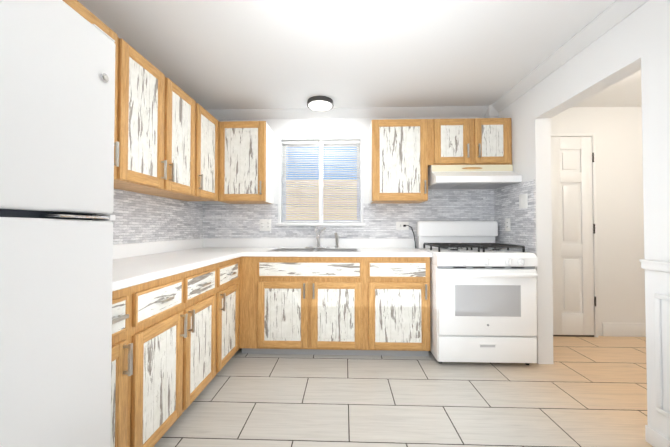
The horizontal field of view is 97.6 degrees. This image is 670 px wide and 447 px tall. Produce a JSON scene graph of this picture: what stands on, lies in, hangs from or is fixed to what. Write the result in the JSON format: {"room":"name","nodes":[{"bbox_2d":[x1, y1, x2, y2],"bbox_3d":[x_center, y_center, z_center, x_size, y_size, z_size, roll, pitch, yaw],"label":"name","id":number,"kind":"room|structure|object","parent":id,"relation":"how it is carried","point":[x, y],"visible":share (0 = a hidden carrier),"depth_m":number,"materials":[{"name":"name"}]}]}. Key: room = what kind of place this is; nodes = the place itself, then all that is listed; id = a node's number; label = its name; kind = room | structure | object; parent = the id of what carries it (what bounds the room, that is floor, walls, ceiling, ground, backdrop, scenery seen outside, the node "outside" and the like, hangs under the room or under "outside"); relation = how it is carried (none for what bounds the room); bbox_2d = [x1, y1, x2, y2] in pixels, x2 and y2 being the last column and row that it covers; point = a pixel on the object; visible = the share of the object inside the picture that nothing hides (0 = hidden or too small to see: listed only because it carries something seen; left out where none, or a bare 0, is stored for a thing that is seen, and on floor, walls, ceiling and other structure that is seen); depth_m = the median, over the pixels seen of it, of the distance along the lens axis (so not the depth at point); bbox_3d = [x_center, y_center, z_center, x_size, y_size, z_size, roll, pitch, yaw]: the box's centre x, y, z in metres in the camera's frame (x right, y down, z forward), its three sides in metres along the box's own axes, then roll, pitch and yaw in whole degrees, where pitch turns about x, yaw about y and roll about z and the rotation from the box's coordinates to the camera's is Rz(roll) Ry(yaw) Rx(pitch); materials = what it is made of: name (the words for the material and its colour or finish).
{"room":"kitchen","nodes":[
{"label":"kitchen","id":0,"kind":"room"},
{"bbox_2d":[77,0,641,109],"bbox_3d":[1.393,-1.311,0.712,6.112,0.080,5.110,0,-1,2],"label":"ceiling","id":1,"kind":"structure","parent":0,"point":[244,54],"depth_m":2.07,"materials":[{"name":"white paint"}]},
{"bbox_2d":[307,96,333,110],"bbox_3d":[-0.148,-1.200,2.959,0.268,0.064,0.268,0,-1,2],"label":"light","id":2,"kind":"object","parent":1,"relation":"attached to","point":[320,103],"visible":1,"depth_m":2.89,"materials":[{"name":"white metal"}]},
{"bbox_2d":[154,336,652,446],"bbox_3d":[1.393,1.163,0.670,6.112,0.060,5.110,0,-1,2],"label":"floor","id":3,"kind":"structure","parent":0,"point":[586,392],"depth_m":1.89,"materials":[{"name":"tile"}]},
{"bbox_2d":[0,0,115,446],"bbox_3d":[-1.112,0.244,0.644,0.766,1.777,0.760,0,-1,2],"label":"refrigerator","id":4,"kind":"object","parent":3,"relation":"on","point":[57,88],"visible":1,"depth_m":0.81,"materials":[{"name":"white metal"}]},
{"bbox_2d":[110,285,137,446],"bbox_3d":[-1.197,0.704,1.149,0.658,0.876,0.217,0,-1,2],"label":"base cabinet","id":5,"kind":"object","parent":3,"relation":"on","point":[124,354],"depth_m":1.21,"materials":[{"name":"brown wood"}]},
{"bbox_2d":[138,262,221,446],"bbox_3d":[-1.179,0.713,1.683,0.658,0.876,0.852,0,-1,2],"label":"base cabinet","id":6,"kind":"object","parent":3,"relation":"on","point":[175,342],"depth_m":1.58,"materials":[{"name":"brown wood"}]},
{"bbox_2d":[222,257,239,367],"bbox_3d":[-1.159,0.724,2.303,0.658,0.876,0.425,0,-1,2],"label":"base cabinet","id":7,"kind":"object","parent":3,"relation":"on","point":[230,268],"depth_m":2.34,"materials":[{"name":"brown wood"}]},
{"bbox_2d":[112,238,247,291],"bbox_3d":[-1.160,0.207,1.798,0.690,0.138,1.500,0,-1,2],"label":"countertop","id":8,"kind":"structure","parent":7,"relation":"on","point":[134,264],"depth_m":2.07,"materials":[{"name":"white stone"}]},
{"bbox_2d":[239,257,366,354],"bbox_3d":[-0.274,0.733,2.854,1.109,0.876,0.628,0,-1,2],"label":"base cabinet","id":9,"kind":"object","parent":3,"relation":"on","point":[340,305],"depth_m":2.55,"materials":[{"name":"brown wood"}]},
{"bbox_2d":[244,238,431,256],"bbox_3d":[-0.314,0.225,2.859,2.310,0.138,0.638,0,-1,2],"label":"countertop","id":10,"kind":"structure","parent":9,"relation":"on","point":[255,247],"depth_m":3.12,"materials":[{"name":"white stone"}]},
{"bbox_2d":[266,248,360,251],"bbox_3d":[-0.186,0.339,2.859,0.858,0.174,0.480,0,-1,2],"label":"sink","id":11,"kind":"object","parent":10,"relation":"in","point":[316,250],"visible":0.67,"depth_m":2.99,"materials":[{"name":"silver metal"}]},
{"bbox_2d":[305,226,338,247],"bbox_3d":[-0.134,0.141,2.957,0.347,0.224,0.248,0,-1,2],"label":"faucet","id":12,"kind":"object","parent":10,"relation":"on","point":[317,239],"visible":1,"depth_m":3.03,"materials":[{"name":"silver metal"}]},
{"bbox_2d":[367,257,429,355],"bbox_3d":[0.546,0.732,2.827,0.567,0.876,0.628,0,-1,2],"label":"base cabinet","id":13,"kind":"object","parent":3,"relation":"on","point":[398,288],"depth_m":2.52,"materials":[{"name":"brown wood"}]},
{"bbox_2d":[417,221,537,364],"bbox_3d":[1.241,0.568,2.684,0.806,1.200,0.735,0,-1,2],"label":"range","id":14,"kind":"object","parent":3,"relation":"on","point":[483,297],"visible":0.98,"depth_m":2.37,"materials":[{"name":"white metal"}]},
{"bbox_2d":[202,107,645,335],"bbox_3d":[1.477,-0.026,3.184,6.112,2.405,0.120,0,-1,2],"label":"wall","id":15,"kind":"structure","parent":0,"point":[617,131],"depth_m":3.08,"materials":[{"name":"white paint"}]},
{"bbox_2d":[218,121,273,203],"bbox_3d":[-0.913,-0.611,3.022,0.471,0.788,0.382,0,-1,2],"label":"upper cabinet","id":16,"kind":"object","parent":15,"relation":"attached to","point":[246,162],"visible":0.98,"depth_m":2.87,"materials":[{"name":"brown wood"}]},
{"bbox_2d":[276,223,364,225],"bbox_3d":[-0.156,0.014,3.189,0.965,0.030,0.100,0,-1,2],"label":"window sill","id":17,"kind":"structure","parent":15,"relation":"attached to","point":[320,224],"depth_m":3.14,"materials":[{"name":"white wood"}]},
{"bbox_2d":[278,136,362,222],"bbox_3d":[-0.154,-0.471,3.238,0.925,0.945,0.127,0,-1,2],"label":"window","id":18,"kind":"structure","parent":15,"relation":"in","point":[320,145],"depth_m":3.20,"materials":[{"name":"white plastic"}]},
{"bbox_2d":[282,140,359,221],"bbox_3d":[-0.155,-0.461,3.216,0.853,0.897,0.030,0,-1,2],"label":"window blinds","id":19,"kind":"object","parent":18,"relation":"attached to","point":[287,148],"visible":0.94,"depth_m":3.21,"materials":[{"name":"white"}]},
{"bbox_2d":[206,106,487,119],"bbox_3d":[0.071,-1.187,3.155,3.064,0.085,0.072,0,-1,2],"label":"crown molding","id":20,"kind":"structure","parent":15,"relation":"attached to","point":[373,112],"depth_m":3.15,"materials":[{"name":"white paint"}]},
{"bbox_2d":[204,190,491,238],"bbox_3d":[0.122,-0.042,3.163,3.160,0.635,0.010,0,-1,2],"label":"tile backsplash","id":21,"kind":"structure","parent":15,"relation":"attached to","point":[220,220],"depth_m":3.15,"materials":[{"name":"tile"}]},
{"bbox_2d":[260,219,270,230],"bbox_3d":[-0.755,0.017,3.182,0.128,0.126,0.008,0,-1,2],"label":"electrical outlet","id":22,"kind":"object","parent":21,"relation":"attached to","point":[265,224],"visible":1,"depth_m":3.18,"materials":[{"name":"white plastic"}]},
{"bbox_2d":[396,222,408,229],"bbox_3d":[0.721,0.024,3.132,0.135,0.084,0.008,0,-1,2],"label":"electrical outlet","id":23,"kind":"object","parent":21,"relation":"attached to","point":[399,225],"visible":0.85,"depth_m":3.13,"materials":[{"name":"white plastic"}]},
{"bbox_2d":[369,119,427,203],"bbox_3d":[0.629,-0.612,2.970,0.535,0.788,0.382,0,-1,2],"label":"upper cabinet","id":24,"kind":"object","parent":15,"relation":"attached to","point":[398,160],"visible":1,"depth_m":2.82,"materials":[{"name":"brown wood"}]},
{"bbox_2d":[427,118,511,166],"bbox_3d":[1.295,-0.783,2.950,0.795,0.446,0.382,0,-1,2],"label":"upper cabinet","id":25,"kind":"object","parent":15,"relation":"attached to","point":[477,141],"visible":0.94,"depth_m":2.80,"materials":[{"name":"brown wood"}]},
{"bbox_2d":[428,165,521,188],"bbox_3d":[1.309,-0.460,2.891,0.763,0.195,0.488,0,-1,2],"label":"range hood","id":26,"kind":"object","parent":25,"relation":"attached to","point":[469,176],"visible":1,"depth_m":2.76,"materials":[{"name":"white metal"}]},
{"bbox_2d":[485,105,498,117],"bbox_3d":[1.648,-1.161,3.084,0.108,0.140,0.108,0,-1,2],"label":"block","id":27,"kind":"object","parent":15,"relation":"attached to","point":[491,112],"visible":0.54,"depth_m":3.04,"materials":[{"name":"white"}]},
{"bbox_2d":[551,137,594,334],"bbox_3d":[2.298,0.123,3.028,0.760,2.060,0.124,0,-1,2],"label":"hall door","id":28,"kind":"structure","parent":15,"relation":"in","point":[572,238],"depth_m":3.05,"materials":[{"name":"white wood"}]},
{"bbox_2d":[551,133,597,336],"bbox_3d":[2.299,0.117,3.067,0.828,2.114,0.050,0,-1,2],"label":"door frame","id":29,"kind":"structure","parent":15,"relation":"attached to","point":[592,135],"depth_m":3.04,"materials":[{"name":"white wood"}]},
{"bbox_2d":[602,323,645,336],"bbox_3d":[3.583,1.103,3.025,1.588,0.140,0.017,0,-1,2],"label":"baseboard","id":30,"kind":"structure","parent":15,"relation":"attached to","point":[625,329],"depth_m":3.03,"materials":[{"name":"white wood"}]},
{"bbox_2d":[497,0,669,438],"bbox_3d":[1.684,-0.069,0.681,0.125,2.405,4.870,0,-1,2],"label":"wall","id":31,"kind":"structure","parent":0,"point":[638,39],"depth_m":1.65,"materials":[{"name":"white paint"}]},
{"bbox_2d":[492,179,535,254],"bbox_3d":[1.685,-0.049,2.769,0.010,0.635,0.637,0,-1,2],"label":"tile backsplash","id":32,"kind":"structure","parent":31,"relation":"attached to","point":[505,200],"depth_m":2.71,"materials":[{"name":"tile"}]},
{"bbox_2d":[505,218,510,230],"bbox_3d":[1.678,0.013,2.847,0.008,0.125,0.085,0,-1,2],"label":"electrical outlet","id":33,"kind":"object","parent":32,"relation":"attached to","point":[507,224],"visible":1,"depth_m":2.84,"materials":[{"name":"white plastic"}]},
{"bbox_2d":[519,193,527,208],"bbox_3d":[1.669,-0.199,2.600,0.009,0.125,0.120,0,-1,2],"label":"light switch","id":34,"kind":"object","parent":32,"relation":"attached to","point":[523,200],"visible":1,"depth_m":2.59,"materials":[{"name":"white plastic"}]},
{"bbox_2d":[492,0,648,112],"bbox_3d":[1.584,-1.230,0.654,0.072,0.085,4.770,0,-1,2],"label":"crown molding","id":35,"kind":"structure","parent":31,"relation":"attached to","point":[615,13],"depth_m":1.99,"materials":[{"name":"white"}]},
{"bbox_2d":[639,259,669,418],"bbox_3d":[1.581,0.546,-0.101,0.030,0.768,3.320,0,-1,2],"label":"trim","id":36,"kind":"structure","parent":31,"relation":"attached to","point":[663,266],"depth_m":1.48,"materials":[{"name":"white"}]},
{"bbox_2d":[645,425,669,446],"bbox_3d":[1.589,1.077,-0.111,0.014,0.085,3.320,0,-1,2],"label":"baseboard","id":37,"kind":"structure","parent":31,"relation":"attached to","point":[654,438],"depth_m":1.50,"materials":[{"name":"white"}]},
{"bbox_3d":[-1.601,-0.067,0.792,0.120,2.405,4.870,0,-1,2],"label":"wall","id":38,"kind":"structure","parent":0,"visible":0},
{"bbox_2d":[63,0,134,183],"bbox_3d":[-1.351,-0.638,1.416,0.334,0.788,0.516,0,-1,2],"label":"upper cabinet","id":39,"kind":"object","parent":38,"relation":"attached to","point":[124,53],"depth_m":1.62,"materials":[{"name":"brown wood"}]},
{"bbox_2d":[96,189,203,243],"bbox_3d":[-1.489,-0.045,2.129,0.010,0.375,2.130,0,-1,2],"label":"tile backsplash","id":40,"kind":"structure","parent":38,"relation":"attached to","point":[140,217],"depth_m":2.38,"materials":[{"name":"tile"}]},
{"bbox_2d":[114,50,202,199],"bbox_3d":[-1.331,-0.628,2.023,0.334,0.788,0.982,0,-1,2],"label":"upper cabinet","id":41,"kind":"object","parent":38,"relation":"attached to","point":[166,137],"depth_m":2.03,"materials":[{"name":"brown wood"}]},
{"bbox_2d":[183,108,218,200],"bbox_3d":[-1.310,-0.618,2.630,0.334,0.788,0.533,0,-1,2],"label":"upper cabinet","id":42,"kind":"object","parent":38,"relation":"attached to","point":[210,123],"depth_m":2.70,"materials":[{"name":"brown wood"}]},
{"label":"outside","id":43,"kind":"structure","parent":0,"visible":0},
{"bbox_2d":[286,179,356,219],"bbox_3d":[0.614,0.148,6.203,11.000,2.160,0.100,0,-1,2],"label":"fence","id":44,"kind":"object","parent":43,"point":[323,200],"depth_m":6.19,"materials":[{"name":"beige"}]}
]}

